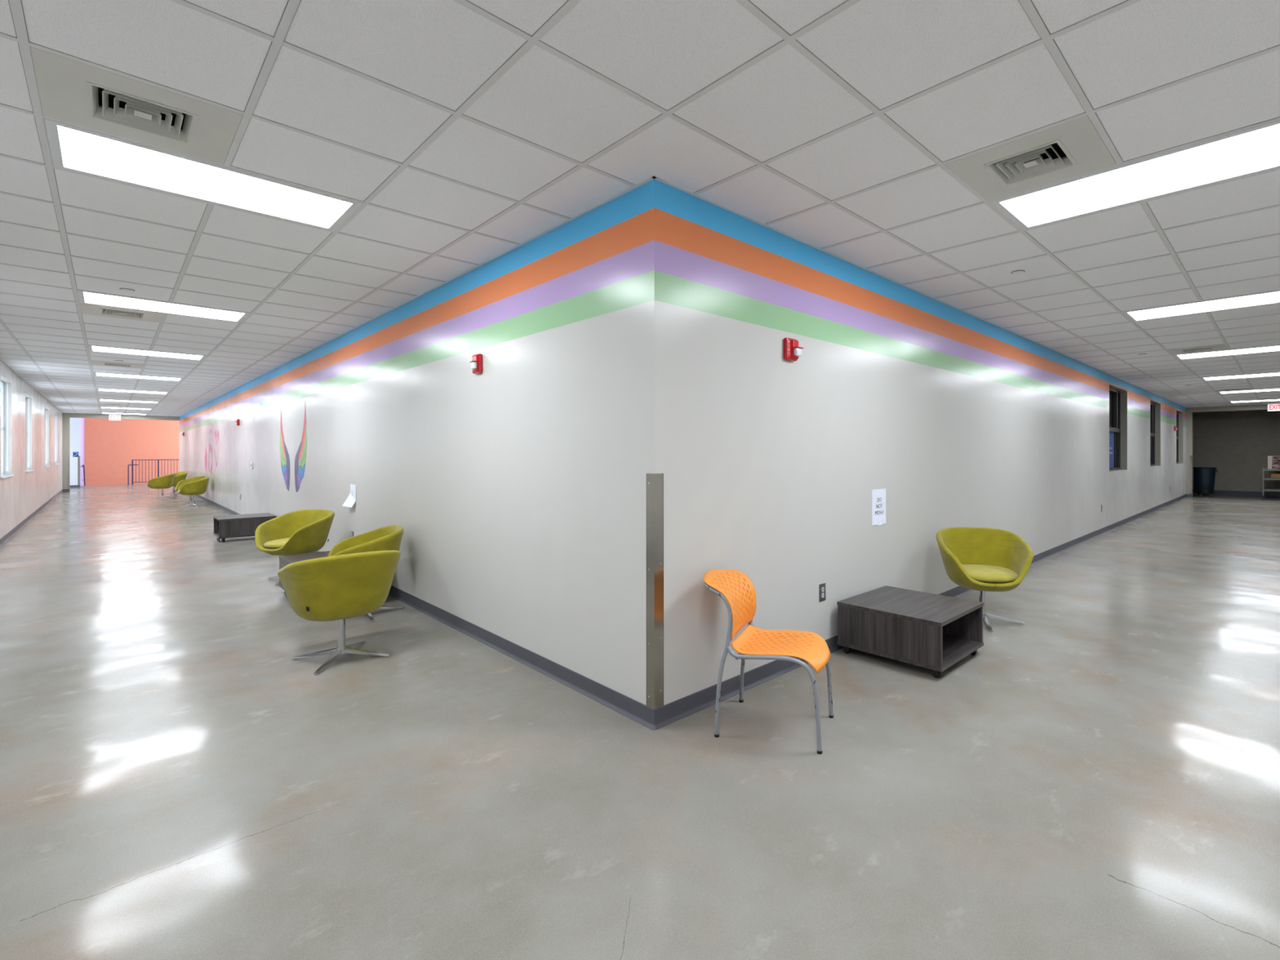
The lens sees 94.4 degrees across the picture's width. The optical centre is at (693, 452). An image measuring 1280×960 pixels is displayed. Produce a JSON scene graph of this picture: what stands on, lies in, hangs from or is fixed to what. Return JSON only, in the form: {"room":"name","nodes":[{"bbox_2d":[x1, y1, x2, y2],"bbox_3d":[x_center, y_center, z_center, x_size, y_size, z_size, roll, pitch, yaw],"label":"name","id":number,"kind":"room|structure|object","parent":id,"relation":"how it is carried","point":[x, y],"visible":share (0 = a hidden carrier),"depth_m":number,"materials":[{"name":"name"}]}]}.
{"room":"school corridor","nodes":[
{"label":"school corridor","id":0,"kind":"room"},
{"bbox_2d":[0,360,62,538],"bbox_3d":[-11.257,-0.003,9.573,0.200,2.802,31.680,0,0,-45],"label":"wall","id":1,"kind":"structure","parent":0,"point":[21,494],"depth_m":11.49,"materials":[{"name":"white paint"}]},
{"bbox_2d":[0,381,8,475],"bbox_3d":[-11.037,-0.394,9.369,0.123,1.545,1.420,0,0,-45],"label":"window","id":2,"kind":"structure","parent":1,"relation":"in","point":[2,382],"depth_m":9.83,"materials":[{"name":"white"}]},
{"bbox_2d":[0,474,13,478],"bbox_3d":[-10.973,0.388,9.433,0.045,0.020,1.460,0,0,-45],"label":"trim","id":3,"kind":"structure","parent":1,"relation":"attached to","point":[6,476],"depth_m":9.33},
{"bbox_2d":[0,488,70,546],"bbox_3d":[-11.141,1.349,9.727,0.180,0.098,31.735,0,0,-45],"label":"baseboard","id":4,"kind":"structure","parent":1,"relation":"attached to","point":[20,526],"depth_m":11.66,"materials":[{"name":"rubber"}]},
{"bbox_2d":[45,409,47,462],"bbox_3d":[-17.083,-0.399,15.470,0.123,1.525,1.500,0,0,-45],"label":"window","id":5,"kind":"structure","parent":1,"relation":"in","point":[46,410],"depth_m":15.96,"materials":[{"name":"white"}]},
{"bbox_2d":[70,417,79,484],"bbox_3d":[-25.698,0.398,22.138,3.730,6.400,0.200,0,0,-45],"label":"wall","id":6,"kind":"structure","parent":0,"point":[74,422],"depth_m":23.28,"materials":[{"name":"white paint"}]},
{"bbox_2d":[70,484,80,488],"bbox_3d":[-25.691,1.348,22.138,3.740,0.100,0.210,0,0,-45],"label":"baseboard","id":7,"kind":"structure","parent":6,"relation":"attached to","point":[71,486],"depth_m":23.28,"materials":[{"name":"rubber"}]},
{"bbox_2d":[72,452,78,457],"bbox_3d":[-24.379,0.086,23.293,0.150,0.200,0.018,0,0,-45],"label":"sign","id":8,"kind":"object","parent":6,"relation":"attached to","point":[74,454],"visible":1,"depth_m":23.29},
{"bbox_2d":[77,455,79,484],"bbox_3d":[-24.344,0.712,23.380,0.066,1.176,0.066,0,0,-45],"label":"guard","id":9,"kind":"object","parent":6,"relation":"attached to","point":[78,457],"visible":1,"depth_m":23.36,"materials":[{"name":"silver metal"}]},
{"bbox_2d":[80,417,84,485],"bbox_3d":[-26.644,0.398,25.600,0.200,6.400,6.050,0,0,-45],"label":"wall","id":10,"kind":"structure","parent":0,"point":[82,420],"depth_m":25.20,"materials":[{"name":"purple paint"}]},
{"bbox_2d":[80,464,85,485],"bbox_3d":[-25.948,1.377,25.101,0.093,1.776,4.160,0,0,-45],"label":"stair handrail","id":11,"kind":"object","parent":10,"relation":"attached to","point":[82,464],"visible":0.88,"depth_m":24.99,"materials":[{"name":"metal"}]},
{"bbox_2d":[62,413,179,488],"bbox_3d":[-21.245,-0.302,21.870,3.320,3.400,0.250,0,0,-45],"label":"wall","id":12,"kind":"structure","parent":0,"point":[66,417],"depth_m":20.92,"materials":[{"name":"beige paint"}]},
{"bbox_2d":[66,455,69,488],"bbox_3d":[-22.110,0.704,20.877,0.066,1.192,0.066,0,0,-45],"label":"guard","id":13,"kind":"object","parent":12,"relation":"attached to","point":[68,456],"visible":1,"depth_m":20.85,"materials":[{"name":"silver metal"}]},
{"bbox_2d":[84,417,179,485],"bbox_3d":[-26.511,0.398,29.849,5.970,6.400,0.200,0,0,-45],"label":"wall","id":14,"kind":"structure","parent":0,"point":[110,446],"depth_m":28.73,"materials":[{"name":"orange paint"}]},
{"bbox_2d":[179,178,683,705],"bbox_3d":[-10.088,-0.003,13.111,0.200,2.802,28.300,0,0,-45],"label":"wall","id":15,"kind":"structure","parent":0,"point":[516,486],"depth_m":3.97,"materials":[{"name":"paint"}]},
{"bbox_2d":[204,431,207,471],"bbox_3d":[-13.865,-0.023,16.780,0.001,1.183,0.590,0,0,-45],"label":"mural","id":16,"kind":"object","parent":15,"relation":"attached to","point":[206,454],"visible":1,"depth_m":16.73,"materials":[{"name":"pink paint"}]},
{"bbox_2d":[208,428,212,474],"bbox_3d":[-13.110,-0.015,16.017,0.001,1.236,0.944,0,0,-45],"label":"mural","id":17,"kind":"object","parent":15,"relation":"attached to","point":[210,444],"visible":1,"depth_m":16.05,"materials":[{"name":"paint"}]},
{"bbox_2d":[213,429,218,466],"bbox_3d":[-12.202,-0.099,15.102,0.001,0.997,0.970,0,0,-45],"label":"mural","id":18,"kind":"object","parent":15,"relation":"attached to","point":[215,435],"visible":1,"depth_m":15.09,"materials":[{"name":"pink paint"}]},
{"bbox_2d":[235,418,239,426],"bbox_3d":[-9.657,-0.632,12.480,0.076,0.142,0.122,0,0,-45],"label":"fire alarm","id":19,"kind":"object","parent":15,"relation":"attached to","point":[237,423],"visible":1,"depth_m":12.45,"materials":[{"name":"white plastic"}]},
{"bbox_2d":[280,409,289,490],"bbox_3d":[-6.414,-0.064,9.259,0.002,1.321,0.758,0,0,-45],"label":"mural","id":20,"kind":"object","parent":15,"relation":"attached to","point":[285,460],"visible":1,"depth_m":9.27,"materials":[{"name":"multicoloured paint"}]},
{"bbox_2d":[294,404,306,492],"bbox_3d":[-5.661,-0.068,8.499,0.002,1.319,0.775,0,0,-45],"label":"mural","id":21,"kind":"object","parent":15,"relation":"attached to","point":[300,456],"visible":1,"depth_m":8.45,"materials":[{"name":"multicoloured paint"}]},
{"bbox_2d":[342,484,355,507],"bbox_3d":[-3.880,0.490,6.673,0.268,0.254,0.062,0,0,36],"label":"paper notice","id":22,"kind":"object","parent":15,"relation":"attached to","point":[349,502],"visible":1,"depth_m":6.67,"materials":[{"name":"white paper"}]},
{"bbox_2d":[195,494,657,729],"bbox_3d":[-10.082,1.349,12.963,0.036,0.098,28.118,0,0,-45],"label":"baseboard","id":23,"kind":"structure","parent":15,"relation":"attached to","point":[638,712],"depth_m":3.79,"materials":[{"name":"rubber"}]},
{"bbox_2d":[469,353,482,373],"bbox_3d":[-1.623,-0.657,4.372,0.076,0.142,0.122,0,0,-45],"label":"fire alarm","id":24,"kind":"object","parent":15,"relation":"attached to","point":[476,365],"visible":1,"depth_m":4.34,"materials":[{"name":"red plastic"}]},
{"bbox_2d":[473,355,478,371],"bbox_3d":[-1.609,-0.657,4.358,0.016,0.118,0.064,0,0,-45],"label":"light","id":25,"kind":"object","parent":24,"relation":"attached to","point":[475,357],"depth_m":4.33,"materials":[{"name":"red plastic"}]},
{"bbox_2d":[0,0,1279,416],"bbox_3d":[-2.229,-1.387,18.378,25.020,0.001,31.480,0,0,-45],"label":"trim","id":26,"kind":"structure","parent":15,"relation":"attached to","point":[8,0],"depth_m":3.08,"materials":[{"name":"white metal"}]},
{"bbox_2d":[645,473,663,709],"bbox_3d":[-0.199,0.704,3.030,0.066,1.192,0.066,0,0,-45],"label":"guard","id":27,"kind":"object","parent":15,"relation":"attached to","point":[654,482],"visible":1,"depth_m":3.01,"materials":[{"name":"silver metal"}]},
{"bbox_2d":[0,484,1279,959],"bbox_3d":[-2.439,1.473,19.457,33.000,0.150,39.550,0,0,-45],"label":"floor","id":28,"kind":"structure","parent":0,"point":[1100,780],"depth_m":2.52,"materials":[{"name":"concrete"}]},
{"bbox_2d":[128,464,137,484],"bbox_3d":[-24.205,0.964,25.476,0.350,0.869,0.060,0,0,-45],"label":"stair handrail","id":29,"kind":"object","parent":28,"relation":"on","point":[128,464],"visible":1,"depth_m":25.38,"materials":[{"name":"metal"}]},
{"bbox_2d":[131,459,174,484],"bbox_3d":[-23.286,0.858,26.570,2.904,1.080,0.048,0,0,-45],"label":"guard railing","id":30,"kind":"object","parent":28,"relation":"on","point":[132,460],"visible":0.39,"depth_m":25.93,"materials":[{"name":"metal"}]},
{"bbox_2d":[147,473,175,498],"bbox_3d":[-16.193,1.027,17.975,0.622,0.743,0.691,0,0,-33],"label":"tub chair","id":31,"kind":"object","parent":28,"relation":"on","point":[165,482],"visible":1,"depth_m":17.78,"materials":[{"name":"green fabric"}]},
{"bbox_2d":[161,471,187,495],"bbox_3d":[-16.929,1.027,19.207,0.694,0.743,0.627,0,0,17],"label":"tub chair","id":32,"kind":"object","parent":28,"relation":"on","point":[180,476],"visible":0.49,"depth_m":19.17,"materials":[{"name":"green fabric"}]},
{"bbox_2d":[174,475,204,503],"bbox_3d":[-14.003,1.027,16.411,0.636,0.743,0.704,0,0,-45],"label":"tub chair","id":33,"kind":"object","parent":28,"relation":"on","point":[180,482],"visible":0.38,"depth_m":16.39,"materials":[{"name":"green fabric"}]},
{"bbox_2d":[177,476,209,506],"bbox_3d":[-12.991,1.027,15.344,0.699,0.743,0.645,0,0,42],"label":"tub chair","id":34,"kind":"object","parent":28,"relation":"on","point":[196,486],"visible":1,"depth_m":15.19,"materials":[{"name":"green fabric"}]},
{"bbox_2d":[213,512,276,542],"bbox_3d":[-7.305,1.218,9.610,0.735,0.360,0.690,0,0,-45],"label":"coffee table","id":35,"kind":"object","parent":28,"relation":"on","point":[225,526],"visible":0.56,"depth_m":9.34,"materials":[{"name":"laminate"}]},
{"bbox_2d":[254,509,334,585],"bbox_3d":[-4.379,1.027,6.500,0.691,0.743,0.630,0,0,17],"label":"tub chair","id":36,"kind":"object","parent":28,"relation":"on","point":[304,531],"visible":0.94,"depth_m":6.46,"materials":[{"name":"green fabric"}]},
{"bbox_2d":[263,537,289,548],"bbox_3d":[-4.389,0.985,6.466,0.486,0.070,0.508,0,0,17],"label":"seat cushion","id":37,"kind":"object","parent":36,"relation":"on","point":[268,543],"depth_m":6.26,"materials":[{"name":"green fabric"}]},
{"bbox_2d":[278,551,329,591],"bbox_3d":[-3.549,1.218,5.801,0.710,0.360,0.990,0,0,-45],"label":"coffee table","id":38,"kind":"object","parent":28,"relation":"on","point":[285,560],"visible":0.1,"depth_m":5.84,"materials":[{"name":"laminate"}]},
{"bbox_2d":[277,550,400,675],"bbox_3d":[-2.405,1.027,4.025,0.622,0.743,0.691,0,0,44],"label":"tub chair","id":39,"kind":"object","parent":28,"relation":"on","point":[339,588],"visible":1,"depth_m":3.81,"materials":[{"name":"green fabric"}]},
{"bbox_2d":[327,524,404,622],"bbox_3d":[-2.840,1.027,5.084,0.644,0.743,0.699,0,0,-31],"label":"tub chair","id":40,"kind":"object","parent":28,"relation":"on","point":[389,537],"visible":0.23,"depth_m":5.09,"materials":[{"name":"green fabric"}]},
{"bbox_2d":[703,568,833,754],"bbox_3d":[0.371,1.016,3.033,0.652,0.764,0.475,0,0,21],"label":"chair","id":41,"kind":"object","parent":28,"relation":"on","point":[735,588],"visible":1,"depth_m":2.99,"materials":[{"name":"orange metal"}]},
{"bbox_2d":[836,585,983,678],"bbox_3d":[1.500,1.218,4.093,0.704,0.360,0.725,0,0,-45],"label":"coffee table","id":42,"kind":"object","parent":28,"relation":"on","point":[931,631],"visible":1,"depth_m":3.93,"materials":[{"name":"laminate"}]},
{"bbox_2d":[935,527,1033,632],"bbox_3d":[2.386,1.027,4.878,0.692,0.743,0.640,0,0,9],"label":"tub chair","id":43,"kind":"object","parent":28,"relation":"on","point":[982,559],"visible":0.97,"depth_m":4.91,"materials":[{"name":"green fabric"}]},
{"bbox_2d":[961,564,1017,582],"bbox_3d":[2.380,0.985,4.839,0.486,0.070,0.508,0,0,9],"label":"seat cushion","id":44,"kind":"object","parent":43,"relation":"on","point":[972,573],"depth_m":4.68,"materials":[{"name":"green fabric"}]},
{"bbox_2d":[1193,466,1217,496],"bbox_3d":[16.343,0.941,18.901,0.596,0.915,0.640,0,0,-45],"label":"trash bin","id":45,"kind":"object","parent":28,"relation":"on","point":[1204,477],"visible":0.87,"depth_m":18.72,"materials":[{"name":"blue plastic"}]},
{"bbox_2d":[1261,467,1279,498],"bbox_3d":[17.609,0.933,17.622,0.520,0.930,0.970,0,0,-45],"label":"utility cart","id":46,"kind":"object","parent":28,"relation":"on","point":[1263,496],"visible":1,"depth_m":17.73,"materials":[{"name":"metal"}]},
{"bbox_2d":[1263,468,1279,471],"bbox_3d":[17.609,0.528,17.622,0.500,0.050,0.880,0,0,-45],"label":"shelf","id":47,"kind":"object","parent":46,"relation":"attached to","point":[1264,469],"depth_m":17.64,"materials":[{"name":"metal"}]},
{"bbox_2d":[1263,478,1279,479],"bbox_3d":[17.609,0.803,17.622,0.500,0.050,0.880,0,0,-45],"label":"shelf","id":48,"kind":"object","parent":46,"relation":"attached to","point":[1264,478],"depth_m":17.62,"materials":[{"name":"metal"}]},
{"bbox_2d":[1263,488,1279,491],"bbox_3d":[17.609,1.143,17.622,0.500,0.050,0.880,0,0,-45],"label":"shelf","id":49,"kind":"object","parent":46,"relation":"attached to","point":[1264,490],"depth_m":17.69,"materials":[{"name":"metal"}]},
{"bbox_2d":[1267,456,1279,469],"bbox_3d":[17.601,0.318,17.628,0.343,0.410,0.660,0,0,-45],"label":"carton","id":50,"kind":"object","parent":46,"relation":"on","point":[1273,462],"visible":0.94,"depth_m":17.65,"materials":[{"name":"white cardboard"}]},
{"bbox_3d":[17.504,0.783,17.729,0.400,0.030,0.520,0,0,-45],"label":"mat","id":51,"kind":"object","parent":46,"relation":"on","visible":0},
{"bbox_2d":[1270,473,1279,478],"bbox_3d":[17.475,0.708,17.687,0.240,0.120,0.280,0,0,-45],"label":"cardboard tray","id":52,"kind":"object","parent":51,"relation":"on","point":[1272,475],"visible":0.88,"depth_m":17.64,"materials":[{"name":"brown cardboard"}]},
{"bbox_2d":[0,0,1279,416],"bbox_3d":[-2.229,-1.387,18.378,25.020,0.001,31.480,0,0,-45],"label":"ceiling","id":53,"kind":"structure","parent":0,"point":[441,52],"depth_m":2.66,"materials":[{"name":"tile"}]},
{"bbox_2d":[99,403,127,405],"bbox_3d":[-16.851,-1.442,17.148,0.583,0.124,0.583,0,0,-45],"label":"ceiling vent","id":54,"kind":"object","parent":53,"relation":"in","point":[100,403],"visible":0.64,"depth_m":17.12,"materials":[{"name":"metal"}]},
{"bbox_2d":[108,413,120,420],"bbox_3d":[-21.151,-1.274,21.576,0.310,0.220,0.060,0,0,-45],"label":"exit sign","id":55,"kind":"object","parent":53,"relation":"hanging from","point":[111,417],"visible":1,"depth_m":21.55,"materials":[{"name":"white plastic"}]},
{"bbox_2d":[90,360,143,368],"bbox_3d":[-9.127,-1.442,9.354,0.583,0.124,0.583,0,0,-45],"label":"ceiling vent","id":56,"kind":"object","parent":53,"relation":"in","point":[93,362],"visible":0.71,"depth_m":9.36,"materials":[{"name":"metal"}]},
{"bbox_2d":[80,302,164,322],"bbox_3d":[-5.695,-1.442,5.890,0.583,0.124,0.583,0,0,-45],"label":"ceiling vent","id":57,"kind":"object","parent":53,"relation":"in","point":[86,308],"visible":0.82,"depth_m":5.89,"materials":[{"name":"metal"}]},
{"bbox_2d":[101,412,147,414],"bbox_3d":[-20.496,-1.428,21.260,1.211,0.091,0.602,0,0,-45],"label":"ceiling light","id":58,"kind":"object","parent":53,"relation":"attached to","point":[101,412],"visible":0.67,"depth_m":21.13,"materials":[{"name":"white plastic"}]},
{"bbox_2d":[99,406,152,409],"bbox_3d":[-17.921,-1.428,18.662,1.211,0.091,0.602,0,0,-45],"label":"ceiling light","id":59,"kind":"object","parent":53,"relation":"attached to","point":[100,406],"visible":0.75,"depth_m":18.76,"materials":[{"name":"white plastic"}]},
{"bbox_2d":[119,288,134,292],"bbox_3d":[-4.829,-1.384,5.033,0.096,0.012,0.096,0,0,-45],"label":"cap","id":60,"kind":"object","parent":53,"relation":"attached to","point":[122,289],"visible":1,"depth_m":5.02,"materials":[{"name":"white plastic"}]},
{"bbox_2d":[98,399,159,403],"bbox_3d":[-15.347,-1.428,16.064,1.211,0.091,0.602,0,0,-45],"label":"ceiling light","id":61,"kind":"object","parent":53,"relation":"attached to","point":[99,399],"visible":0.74,"depth_m":16.05,"materials":[{"name":"white plastic"}]},
{"bbox_2d":[96,388,168,394],"bbox_3d":[-12.772,-1.428,13.466,1.211,0.091,0.602,0,0,-45],"label":"ceiling light","id":62,"kind":"object","parent":53,"relation":"attached to","point":[97,389],"visible":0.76,"depth_m":13.47,"materials":[{"name":"white plastic"}]},
{"bbox_2d":[30,46,243,164],"bbox_3d":[-2.262,-1.442,2.426,0.583,0.124,0.583,0,0,-45],"label":"ceiling vent","id":63,"kind":"object","parent":53,"relation":"in","point":[70,91],"visible":0.97,"depth_m":2.41,"materials":[{"name":"metal"}]},
{"bbox_2d":[93,372,182,381],"bbox_3d":[-10.198,-1.428,10.868,1.211,0.091,0.602,0,0,-45],"label":"ceiling light","id":64,"kind":"object","parent":53,"relation":"attached to","point":[94,373],"visible":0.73,"depth_m":10.85,"materials":[{"name":"white plastic"}]},
{"bbox_2d":[88,345,206,360],"bbox_3d":[-7.623,-1.428,8.270,1.211,0.091,0.602,0,0,-45],"label":"ceiling light","id":65,"kind":"object","parent":53,"relation":"attached to","point":[97,348],"visible":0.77,"depth_m":8.26,"materials":[{"name":"white plastic"}]},
{"bbox_2d":[77,290,249,322],"bbox_3d":[-5.049,-1.428,5.671,1.211,0.091,0.602,0,0,-45],"label":"ceiling light","id":66,"kind":"object","parent":53,"relation":"attached to","point":[86,297],"visible":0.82,"depth_m":5.62,"materials":[{"name":"white plastic"}]},
{"bbox_2d":[44,118,361,231],"bbox_3d":[-2.475,-1.428,3.073,1.211,0.091,0.602,0,0,-45],"label":"ceiling light","id":67,"kind":"object","parent":53,"relation":"attached to","point":[73,148],"visible":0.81,"depth_m":2.98,"materials":[{"name":"white plastic"}]},
{"bbox_2d":[0,0,1279,416],"bbox_3d":[-2.229,-1.389,18.378,25.020,0.013,31.480,0,0,-45],"label":"ceiling grid","id":68,"kind":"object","parent":53,"relation":"attached to","point":[22,39],"depth_m":2.90,"materials":[{"name":"metal"}]},
{"bbox_2d":[1010,270,1025,274],"bbox_3d":[2.492,-1.384,4.539,0.096,0.012,0.096,0,0,-45],"label":"cap","id":69,"kind":"object","parent":53,"relation":"attached to","point":[1016,272],"visible":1,"depth_m":4.52,"materials":[{"name":"white plastic"}]},
{"bbox_2d":[944,115,1116,200],"bbox_3d":[1.619,-1.442,2.839,0.583,0.124,0.583,0,0,-45],"label":"ceiling vent","id":70,"kind":"object","parent":53,"relation":"in","point":[1073,148],"visible":0.94,"depth_m":2.83,"materials":[{"name":"metal"}]},
{"bbox_2d":[990,120,1279,230],"bbox_3d":[2.267,-1.428,3.051,0.602,0.091,1.211,0,0,-45],"label":"ceiling light","id":71,"kind":"object","parent":53,"relation":"attached to","point":[1255,150],"visible":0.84,"depth_m":3.00,"materials":[{"name":"white plastic"}]},
{"bbox_2d":[1168,344,1227,355],"bbox_3d":[6.816,-1.442,7.988,0.583,0.124,0.583,0,0,-45],"label":"ceiling vent","id":72,"kind":"object","parent":53,"relation":"in","point":[1221,347],"visible":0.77,"depth_m":7.98,"materials":[{"name":"metal"}]},
{"bbox_2d":[1122,290,1279,321],"bbox_3d":[4.865,-1.428,5.626,0.602,0.091,1.211,0,0,-45],"label":"ceiling light","id":73,"kind":"object","parent":53,"relation":"attached to","point":[1273,297],"visible":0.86,"depth_m":5.62,"materials":[{"name":"white plastic"}]},
{"bbox_2d":[1173,345,1279,359],"bbox_3d":[7.463,-1.428,8.200,0.602,0.091,1.211,0,0,-45],"label":"ceiling light","id":74,"kind":"object","parent":53,"relation":"attached to","point":[1269,348],"visible":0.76,"depth_m":8.23,"materials":[{"name":"white plastic"}]},
{"bbox_2d":[1215,387,1252,391],"bbox_3d":[12.012,-1.442,13.136,0.583,0.124,0.583,0,0,-45],"label":"ceiling vent","id":75,"kind":"object","parent":53,"relation":"in","point":[1248,388],"visible":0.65,"depth_m":13.09,"materials":[{"name":"metal"}]},
{"bbox_2d":[1200,372,1279,380],"bbox_3d":[10.061,-1.428,10.775,0.602,0.091,1.211,0,0,-45],"label":"ceiling light","id":76,"kind":"object","parent":53,"relation":"attached to","point":[1277,373],"visible":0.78,"depth_m":10.85,"materials":[{"name":"white plastic"}]},
{"bbox_2d":[1217,388,1279,393],"bbox_3d":[12.659,-1.428,13.349,0.602,0.091,1.211,0,0,-45],"label":"ceiling light","id":77,"kind":"object","parent":53,"relation":"attached to","point":[1273,389],"visible":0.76,"depth_m":13.47,"materials":[{"name":"white plastic"}]},
{"bbox_2d":[1229,399,1279,403],"bbox_3d":[15.258,-1.428,15.924,0.602,0.091,1.211,0,0,-45],"label":"ceiling light","id":78,"kind":"object","parent":53,"relation":"attached to","point":[1273,399],"visible":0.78,"depth_m":16.05,"materials":[{"name":"white plastic"}]},
{"bbox_2d":[1267,403,1279,411],"bbox_3d":[16.495,-1.274,16.758,0.060,0.220,0.310,0,0,-45],"label":"exit sign","id":79,"kind":"object","parent":53,"relation":"hanging from","point":[1273,406],"visible":1,"depth_m":16.76,"materials":[{"name":"white plastic"}]},
{"bbox_2d":[683,191,1186,697],"bbox_3d":[7.651,-0.003,10.908,21.900,2.802,0.200,0,0,-45],"label":"wall","id":80,"kind":"structure","parent":0,"point":[963,420],"depth_m":4.29,"materials":[{"name":"paint"}]},
{"bbox_2d":[783,337,804,361],"bbox_3d":[0.634,-0.657,3.762,0.122,0.142,0.076,0,0,-45],"label":"fire alarm","id":81,"kind":"object","parent":80,"relation":"attached to","point":[792,351],"visible":1,"depth_m":3.75,"materials":[{"name":"red plastic"}]},
{"bbox_2d":[791,339,798,359],"bbox_3d":[0.648,-0.657,3.775,0.064,0.118,0.016,0,0,-45],"label":"light","id":82,"kind":"object","parent":81,"relation":"attached to","point":[794,342],"depth_m":3.75,"materials":[{"name":"plastic"}]},
{"bbox_2d":[818,582,825,601],"bbox_3d":[0.885,0.962,4.057,0.074,0.120,0.009,0,0,-45],"label":"wall outlet","id":83,"kind":"object","parent":80,"relation":"attached to","point":[822,586],"visible":1,"depth_m":4.05,"materials":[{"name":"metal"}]},
{"bbox_2d":[871,488,885,525],"bbox_3d":[1.450,0.431,4.617,0.216,0.286,0.009,0,0,-43],"label":"paper notice","id":84,"kind":"object","parent":80,"relation":"attached to","point":[878,495],"visible":1,"depth_m":4.62,"materials":[{"name":"white paper"}]},
{"bbox_2d":[654,493,1193,728],"bbox_3d":[7.719,1.349,10.736,22.155,0.098,0.141,0,0,-45],"label":"baseboard","id":85,"kind":"structure","parent":80,"relation":"attached to","point":[670,713],"depth_m":3.57,"materials":[{"name":"rubber"}]},
{"bbox_2d":[1109,387,1120,470],"bbox_3d":[7.896,-0.432,11.207,1.650,1.560,0.060,0,0,-45],"label":"window","id":86,"kind":"structure","parent":80,"relation":"in","point":[1114,395],"depth_m":11.54,"materials":[{"name":"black glass"}]},
{"bbox_2d":[1109,384,1127,471],"bbox_3d":[7.955,-0.432,11.147,1.650,1.560,0.109,0,0,-45],"label":"trim","id":87,"kind":"structure","parent":80,"relation":"attached to","point":[1123,393],"depth_m":11.72,"materials":[{"name":"paint"}]},
{"bbox_2d":[1150,402,1155,466],"bbox_3d":[10.986,-0.437,14.269,1.530,1.550,0.060,0,0,-45],"label":"window","id":88,"kind":"structure","parent":80,"relation":"in","point":[1152,405],"depth_m":14.68,"materials":[{"name":"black glass"}]},
{"bbox_2d":[1150,400,1160,466],"bbox_3d":[11.046,-0.437,14.209,1.530,1.550,0.109,0,0,-45],"label":"trim","id":89,"kind":"structure","parent":80,"relation":"attached to","point":[1157,406],"depth_m":14.74,"materials":[{"name":"paint"}]},
{"bbox_2d":[1176,412,1178,463],"bbox_3d":[14.151,-0.432,17.405,1.520,1.540,0.060,0,0,-45],"label":"window","id":90,"kind":"structure","parent":80,"relation":"in","point":[1177,413],"depth_m":17.89,"materials":[{"name":"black glass"}]},
{"bbox_2d":[1176,409,1182,464],"bbox_3d":[14.210,-0.432,17.345,1.520,1.540,0.109,0,0,-45],"label":"trim","id":91,"kind":"structure","parent":80,"relation":"attached to","point":[1180,414],"depth_m":17.88,"materials":[{"name":"paint"}]},
{"bbox_2d":[1186,404,1267,493],"bbox_3d":[16.636,-0.102,17.291,0.250,3.000,3.780,0,0,-45],"label":"wall","id":92,"kind":"structure","parent":0,"point":[1189,411],"depth_m":18.33,"materials":[{"name":"beige paint"}]},
{"bbox_2d":[1189,455,1192,493],"bbox_3d":[15.453,0.704,18.348,0.066,1.192,0.066,0,0,-45],"label":"guard","id":93,"kind":"object","parent":92,"relation":"attached to","point":[1190,456],"visible":1,"depth_m":18.32,"materials":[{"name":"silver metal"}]},
{"bbox_2d":[1193,409,1279,492],"bbox_3d":[17.987,-0.152,17.490,1.950,3.100,8.200,0,0,-45],"label":"wall","id":94,"kind":"structure","parent":0,"point":[1239,444],"depth_m":19.04,"materials":[{"name":"paint"}]},
{"bbox_2d":[1193,489,1279,497],"bbox_3d":[18.532,1.323,18.030,0.015,0.150,8.000,0,0,-45],"label":"baseboard","id":95,"kind":"structure","parent":94,"relation":"attached to","point":[1216,492],"depth_m":18.92,"materials":[{"name":"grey rubber"}]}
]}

